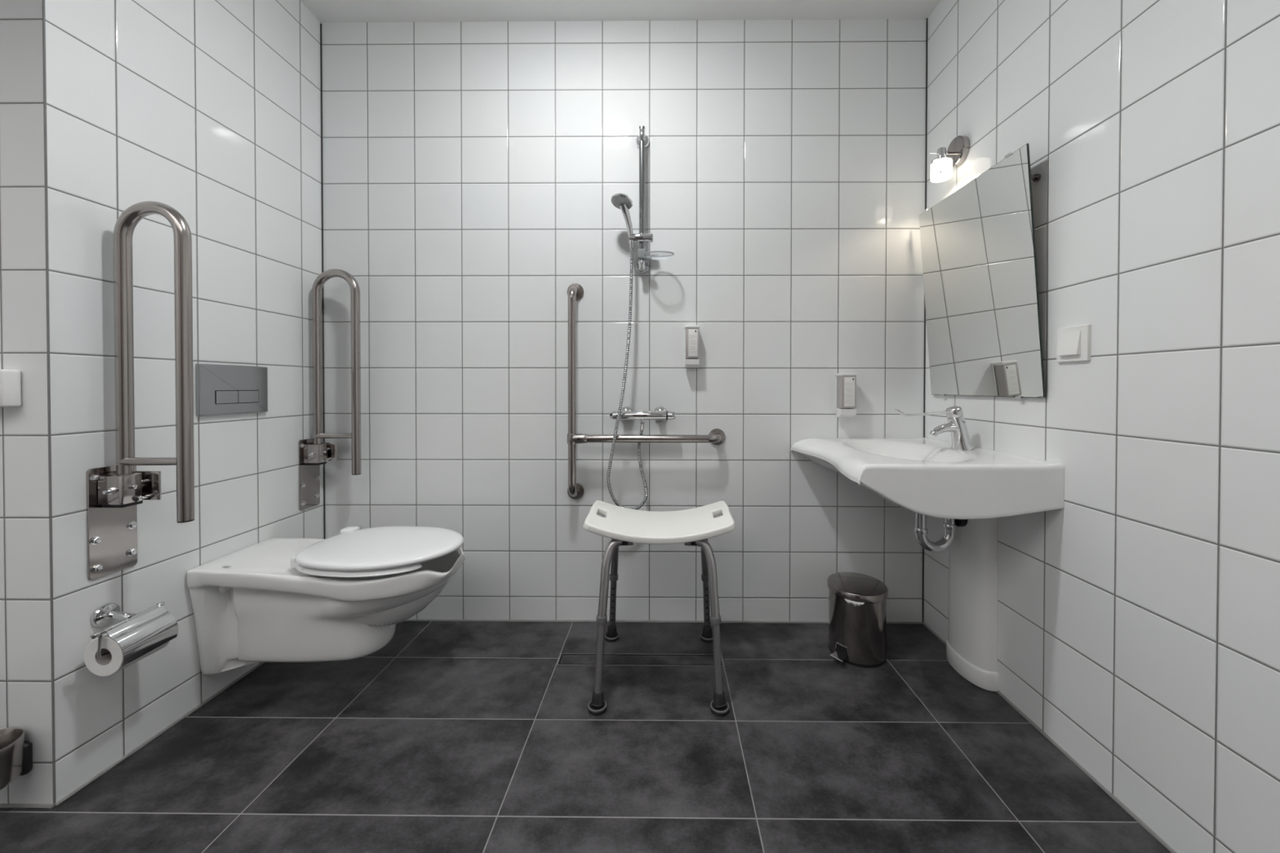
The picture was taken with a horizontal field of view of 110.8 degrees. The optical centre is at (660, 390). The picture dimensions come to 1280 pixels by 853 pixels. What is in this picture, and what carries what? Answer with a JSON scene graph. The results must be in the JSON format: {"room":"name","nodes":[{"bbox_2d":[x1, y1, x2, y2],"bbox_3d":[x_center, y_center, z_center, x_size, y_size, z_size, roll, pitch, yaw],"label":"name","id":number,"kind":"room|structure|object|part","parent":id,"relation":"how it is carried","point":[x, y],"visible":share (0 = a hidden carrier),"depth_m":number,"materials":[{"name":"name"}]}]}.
{"room":"accessible bathroom","nodes":[
{"label":"accessible bathroom","id":0,"kind":"room"},
{"bbox_2d":[0,0,53,804],"bbox_3d":[-1.903,-0.282,1.109,0.903,2.553,0.120,0,1,0],"label":"wall","id":1,"kind":"structure","parent":0,"point":[25,662],"depth_m":1.05,"materials":[{"name":"white tile"}]},
{"bbox_2d":[0,368,21,407],"bbox_3d":[-1.590,-0.006,1.029,0.152,0.088,0.039,0,1,0],"label":"wall dispenser","id":2,"kind":"object","parent":1,"relation":"attached to","point":[10,380],"visible":1,"depth_m":1.03,"materials":[{"name":"white plastic"}]},
{"bbox_2d":[0,727,32,790],"bbox_3d":[-1.537,0.856,0.993,0.126,0.108,0.129,0,1,0],"label":"brush holder","id":3,"kind":"object","parent":1,"relation":"attached to","point":[15,755],"visible":1,"depth_m":1.02,"materials":[{"name":"metal"}]},
{"bbox_2d":[0,803,53,808],"bbox_3d":[-1.905,0.994,1.061,0.903,0.012,0.012,0,1,0],"label":"baseboard","id":4,"kind":"structure","parent":1,"relation":"attached to","point":[2,805],"depth_m":1.05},
{"bbox_2d":[44,0,324,802],"bbox_3d":[-1.508,-0.286,1.528,0.120,2.553,0.964,0,1,0],"label":"wall","id":5,"kind":"structure","parent":0,"point":[209,111],"depth_m":1.30,"materials":[{"name":"white tile"}]},
{"bbox_2d":[42,0,56,806],"bbox_3d":[-1.453,-0.281,1.046,0.004,2.553,0.004,0,1,0],"label":"trim","id":6,"kind":"structure","parent":5,"relation":"attached to","point":[43,1],"depth_m":1.05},
{"bbox_2d":[89,601,177,666],"bbox_3d":[-1.391,0.620,1.150,0.121,0.129,0.151,0,1,0],"label":"toilet roll holder","id":7,"kind":"object","parent":5,"relation":"attached to","point":[138,634],"visible":0.98,"depth_m":1.15,"materials":[{"name":"silver metal"}]},
{"bbox_3d":[-1.383,0.629,1.141,0.010,0.063,0.114,0,1,0],"label":"roll arm","id":8,"kind":"part","parent":7,"relation":"part of","materials":[{"name":"silver metal"}]},
{"bbox_3d":[-1.411,0.588,1.153,0.064,0.024,0.019,0,1,0],"label":"post","id":9,"kind":"part","parent":7,"relation":"part of","materials":[{"name":"silver metal"}]},
{"bbox_2d":[84,633,169,676],"bbox_3d":[-1.384,0.660,1.153,0.099,0.099,0.113,0,1,0],"label":"toilet roll","id":10,"kind":"object","parent":7,"relation":"on","point":[111,664],"visible":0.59,"depth_m":1.10,"materials":[{"name":"paper"}]},
{"bbox_3d":[-1.382,0.594,1.150,0.014,0.020,0.151,0,1,0],"label":"hinge rod","id":11,"kind":"part","parent":7,"relation":"part of","materials":[{"name":"silver metal"}]},
{"bbox_2d":[85,200,194,579],"bbox_3d":[-1.345,-0.009,1.164,0.213,0.978,0.104,0,1,0],"label":"grab bar","id":12,"kind":"object","parent":5,"relation":"attached to","point":[114,493],"visible":1,"depth_m":1.15,"materials":[{"name":"metal"}]},
{"bbox_3d":[-1.449,0.339,1.168,0.005,0.283,0.103,0,1,0],"label":"wall plate","id":13,"kind":"part","parent":12,"relation":"part of","materials":[{"name":"metal"}]},
{"bbox_2d":[54,662,265,806],"bbox_3d":[-1.449,0.990,1.480,0.012,0.012,0.844,0,1,0],"label":"baseboard","id":14,"kind":"structure","parent":5,"relation":"attached to","point":[193,710],"depth_m":1.25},
{"bbox_2d":[195,364,267,416],"bbox_3d":[-1.441,-0.004,1.495,0.014,0.164,0.238,0,1,0],"label":"flush plate","id":15,"kind":"object","parent":5,"relation":"attached to","point":[220,389],"visible":1,"depth_m":1.47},
{"bbox_2d":[186,525,465,674],"bbox_3d":[-1.060,0.701,1.497,0.776,0.390,0.381,0,1,0],"label":"toilet","id":16,"kind":"object","parent":5,"relation":"attached to","point":[344,596],"visible":1,"depth_m":1.38,"materials":[{"name":"ceramic"}]},
{"bbox_3d":[-0.926,0.520,1.494,0.508,0.028,0.381,0,1,0],"label":"lid","id":17,"kind":"part","parent":16,"relation":"part of","materials":[{"name":"plastic"}]},
{"bbox_2d":[0,621,1171,852],"bbox_3d":[-0.629,1.055,0.246,3.708,0.100,3.540,0,1,0],"label":"floor","id":18,"kind":"structure","parent":0,"point":[447,736],"depth_m":1.19,"materials":[{"name":"tile"}]},
{"bbox_2d":[556,653,723,666],"bbox_3d":[-0.074,0.990,1.626,0.602,0.002,0.069,0,1,0],"label":"floor drain","id":19,"kind":"object","parent":18,"relation":"on","point":[565,659],"visible":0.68,"depth_m":1.62,"materials":[{"name":"metal"}]},
{"bbox_2d":[582,500,735,715],"bbox_3d":[-0.003,0.705,1.568,0.507,0.572,0.446,0,1,0],"label":"stool","id":20,"kind":"object","parent":18,"relation":"on","point":[694,526],"visible":1,"depth_m":1.44,"materials":[{"name":"plastic"}]},
{"bbox_3d":[-0.147,0.610,1.692,0.131,0.264,0.053,0,1,33],"label":"leg","id":21,"kind":"part","parent":20,"relation":"part of","materials":[{"name":"silver metal"}]},
{"bbox_3d":[-0.145,0.610,1.430,0.112,0.257,0.091,0,1,0],"label":"leg","id":22,"kind":"part","parent":20,"relation":"part of","materials":[{"name":"silver metal"}]},
{"bbox_3d":[-0.003,0.456,1.566,0.507,0.074,0.300,0,1,0],"label":"seat","id":23,"kind":"part","parent":20,"relation":"part of","materials":[{"name":"plastic"}]},
{"bbox_3d":[0.139,0.610,1.436,0.134,0.257,0.053,0,1,35],"label":"leg","id":24,"kind":"part","parent":20,"relation":"part of","materials":[{"name":"silver metal"}]},
{"bbox_3d":[0.141,0.611,1.690,0.131,0.264,0.053,0,1,-32],"label":"leg","id":25,"kind":"part","parent":20,"relation":"part of","materials":[{"name":"silver metal"}]},
{"bbox_2d":[826,572,888,667],"bbox_3d":[0.740,0.859,1.679,0.238,0.265,0.211,0,1,0],"label":"pedal bin","id":26,"kind":"object","parent":18,"relation":"on","point":[857,602],"visible":1,"depth_m":1.60,"materials":[{"name":"metal"}]},
{"bbox_3d":[0.746,0.741,1.678,0.211,0.029,0.211,0,1,0],"label":"lid","id":27,"kind":"part","parent":26,"relation":"part of","materials":[{"name":"metal"}]},
{"bbox_2d":[299,0,940,22],"bbox_3d":[-0.627,-1.598,0.218,3.708,0.100,3.540,0,1,0],"label":"ceiling","id":28,"kind":"structure","parent":0,"point":[325,11],"depth_m":1.81,"materials":[{"name":"paint"}]},
{"bbox_2d":[320,18,926,622],"bbox_3d":[-0.162,-0.289,1.938,2.565,2.553,0.120,0,1,0],"label":"wall","id":29,"kind":"structure","parent":0,"point":[472,171],"depth_m":1.88,"materials":[{"name":"white tile"}]},
{"bbox_2d":[320,23,325,539],"bbox_3d":[-1.442,-0.288,1.887,0.005,2.542,0.004,0,1,0],"label":"trim","id":30,"kind":"structure","parent":29,"relation":"attached to","point":[320,24],"depth_m":1.88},
{"bbox_2d":[297,268,361,510],"bbox_3d":[-1.339,-0.010,1.810,0.213,0.978,0.104,0,1,0],"label":"grab bar","id":31,"kind":"object","parent":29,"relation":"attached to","point":[313,452],"visible":1,"depth_m":1.80,"materials":[{"name":"metal"}]},
{"bbox_3d":[-1.444,0.337,1.815,0.005,0.283,0.103,0,1,0],"label":"wall plate","id":32,"kind":"part","parent":31,"relation":"part of","materials":[{"name":"metal"}]},
{"bbox_2d":[628,125,653,274],"bbox_3d":[-0.079,-0.792,1.831,0.098,0.591,0.082,0,1,0],"label":"shower rail","id":33,"kind":"object","parent":29,"relation":"attached to","point":[642,140],"visible":0.98,"depth_m":1.81,"materials":[{"name":"metal"}]},
{"bbox_2d":[610,192,634,243],"bbox_3d":[-0.154,-0.692,1.766,0.090,0.180,0.097,0,1,0],"label":"shower","id":34,"kind":"object","parent":33,"relation":"attached to","point":[621,201],"visible":0.99,"depth_m":1.77,"materials":[{"name":"silver metal"}]},
{"bbox_3d":[-0.138,-0.679,1.789,0.033,0.155,0.068,0,1,37],"label":"handle","id":35,"kind":"part","parent":34,"relation":"part of","materials":[{"name":"silver metal"}]},
{"bbox_3d":[-0.076,-0.796,1.820,0.024,0.582,0.017,0,1,0],"label":"rail","id":36,"kind":"part","parent":33,"relation":"part of","materials":[{"name":"metal"}]},
{"bbox_2d":[637,248,674,260],"bbox_3d":[-0.019,-0.555,1.787,0.150,0.056,0.102,0,1,0],"label":"soap dish","id":37,"kind":"object","parent":33,"relation":"attached to","point":[648,256],"visible":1,"depth_m":1.81,"materials":[{"name":"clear plastic"}]},
{"bbox_2d":[644,254,673,260],"bbox_3d":[-0.005,-0.542,1.786,0.116,0.030,0.092,0,1,0],"label":"bowl","id":38,"kind":"object","parent":37,"relation":"on","point":[648,256],"depth_m":1.82,"materials":[{"name":"clear plastic"}]},
{"bbox_2d":[609,406,675,423],"bbox_3d":[-0.073,0.099,1.838,0.272,0.067,0.085,0,1,0],"label":"shower mixer","id":39,"kind":"object","parent":29,"relation":"attached to","point":[660,413],"visible":0.97,"depth_m":1.80,"materials":[{"name":"silver metal"}]},
{"bbox_3d":[-0.186,0.101,1.820,0.046,0.038,0.038,0,1,0],"label":"flow knob","id":40,"kind":"part","parent":39,"relation":"part of","materials":[{"name":"silver metal"}]},
{"bbox_2d":[606,243,648,510],"bbox_3d":[-0.133,-0.054,1.806,0.177,1.104,0.050,0,1,-23],"label":"shower hose","id":41,"kind":"object","parent":39,"relation":"attached to","point":[631,245],"visible":0.96,"depth_m":1.79,"materials":[{"name":"metal"}]},
{"bbox_3d":[0.046,0.101,1.818,0.033,0.037,0.037,0,1,0],"label":"temperature knob","id":42,"kind":"part","parent":39,"relation":"part of","materials":[{"name":"silver metal"}]},
{"bbox_2d":[567,283,725,499],"bbox_3d":[-0.061,0.004,1.832,0.672,0.920,0.096,0,1,0],"label":"grab rail","id":43,"kind":"object","parent":29,"relation":"attached to","point":[575,491],"visible":1,"depth_m":1.79,"materials":[{"name":"metal"}]},
{"bbox_2d":[404,619,922,623],"bbox_3d":[-0.164,0.987,1.890,2.565,0.012,0.012,0,1,0],"label":"baseboard","id":44,"kind":"structure","parent":29,"relation":"attached to","point":[493,620],"depth_m":1.89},
{"bbox_2d":[684,325,699,367],"bbox_3d":[0.131,-0.184,1.845,0.058,0.172,0.062,0,1,0],"label":"soap dispenser","id":45,"kind":"object","parent":29,"relation":"attached to","point":[691,360],"visible":1,"depth_m":1.81,"materials":[{"name":"white plastic"}]},
{"bbox_3d":[0.132,-0.265,1.844,0.058,0.012,0.060,0,1,0],"label":"lid","id":46,"kind":"part","parent":45,"relation":"part of","materials":[{"name":"white plastic"}]},
{"bbox_2d":[685,328,698,359],"bbox_3d":[0.131,-0.197,1.837,0.052,0.124,0.047,0,1,0],"label":"bottle","id":47,"kind":"object","parent":45,"relation":"on","point":[691,334],"depth_m":1.81,"materials":[{"name":"plastic"}]},
{"bbox_2d":[835,373,857,417],"bbox_3d":[0.771,0.018,1.838,0.064,0.183,0.068,0,1,0],"label":"soap dispenser","id":48,"kind":"object","parent":29,"relation":"attached to","point":[846,383],"visible":1,"depth_m":1.81,"materials":[{"name":"white plastic"}]},
{"bbox_3d":[0.771,-0.068,1.837,0.064,0.012,0.066,0,1,0],"label":"lid","id":49,"kind":"part","parent":48,"relation":"part of","materials":[{"name":"white plastic"}]},
{"bbox_2d":[836,376,856,408],"bbox_3d":[0.771,0.004,1.831,0.058,0.132,0.053,0,1,0],"label":"bottle","id":50,"kind":"object","parent":48,"relation":"on","point":[846,385],"depth_m":1.80,"materials":[{"name":"plastic"}]},
{"bbox_2d":[922,17,928,622],"bbox_3d":[1.117,-0.289,1.865,0.005,2.549,0.004,0,1,0],"label":"trim","id":51,"kind":"structure","parent":29,"relation":"attached to","point":[926,18],"depth_m":1.86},
{"bbox_2d":[923,0,1279,852],"bbox_3d":[1.166,-0.271,0.277,0.120,2.553,3.420,0,1,0],"label":"wall","id":52,"kind":"structure","parent":0,"point":[1139,616],"depth_m":1.01,"materials":[{"name":"white tile"}]},
{"bbox_2d":[790,437,1064,519],"bbox_3d":[0.832,0.276,1.545,0.568,0.156,0.652,0,1,0],"label":"washbasin","id":53,"kind":"object","parent":52,"relation":"attached to","point":[925,476],"visible":0.98,"depth_m":1.22,"materials":[{"name":"ceramic"}]},
{"bbox_2d":[894,405,974,450],"bbox_3d":[0.948,0.131,1.533,0.267,0.159,0.070,0,1,0],"label":"tap","id":54,"kind":"object","parent":53,"relation":"on","point":[957,426],"visible":0.98,"depth_m":1.51,"materials":[{"name":"silver metal"}]},
{"bbox_3d":[0.913,0.076,1.532,0.196,0.025,0.034,0,1,0],"label":"wire lever","id":55,"kind":"part","parent":54,"relation":"part of","materials":[{"name":"silver metal"}]},
{"bbox_3d":[0.995,0.132,1.532,0.094,0.041,0.048,0,1,0],"label":"spout","id":56,"kind":"part","parent":54,"relation":"part of","materials":[{"name":"silver metal"}]},
{"bbox_2d":[913,512,968,552],"bbox_3d":[0.980,0.457,1.548,0.181,0.213,0.062,0,1,0],"label":"trap","id":57,"kind":"object","parent":53,"relation":"attached to","point":[950,526],"visible":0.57,"depth_m":1.53,"materials":[{"name":"silver metal"}]},
{"bbox_2d":[944,518,968,526],"bbox_3d":[1.033,0.440,1.547,0.075,0.069,0.062,0,1,0],"label":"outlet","id":58,"kind":"object","parent":57,"relation":"attached to","point":[948,522],"depth_m":1.53,"materials":[{"name":"black plastic"}]},
{"bbox_2d":[928,135,969,182],"bbox_3d":[1.061,-0.870,1.646,0.113,0.150,0.104,0,1,0],"label":"wall lamp","id":59,"kind":"object","parent":52,"relation":"attached to","point":[941,169],"visible":1,"depth_m":1.63,"materials":[{"name":"metal"}]},
{"bbox_3d":[1.049,-0.827,1.649,0.069,0.064,0.069,0,1,0],"label":"lamp shade","id":60,"kind":"part","parent":59,"relation":"part of","materials":[{"name":"white"}]},
{"bbox_3d":[1.079,-0.887,1.648,0.034,0.011,0.011,0,1,0],"label":"arm","id":61,"kind":"part","parent":59,"relation":"part of","materials":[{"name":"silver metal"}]},
{"bbox_2d":[946,517,998,691],"bbox_3d":[1.080,0.671,1.561,0.070,0.638,0.218,0,1,0],"label":"pedestal","id":62,"kind":"object","parent":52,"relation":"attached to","point":[971,642],"visible":0.84,"depth_m":1.49,"materials":[{"name":"ceramic"}]},
{"bbox_2d":[919,143,1045,399],"bbox_3d":[1.080,-0.347,1.532,0.073,0.738,0.535,0,1,0],"label":"mirror","id":63,"kind":"object","parent":52,"relation":"attached to","point":[978,245],"visible":1,"depth_m":1.46,"materials":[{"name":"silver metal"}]},
{"bbox_2d":[922,622,1176,852],"bbox_3d":[1.108,1.000,0.780,0.012,0.012,2.200,0,1,0],"label":"baseboard","id":64,"kind":"structure","parent":52,"relation":"attached to","point":[1120,803],"depth_m":1.14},
{"bbox_2d":[1056,324,1091,362],"bbox_3d":[1.103,-0.126,1.187,0.020,0.094,0.091,0,1,0],"label":"light switch","id":65,"kind":"object","parent":52,"relation":"attached to","point":[1073,343],"visible":1,"depth_m":1.17,"materials":[{"name":"plastic"}]}
]}

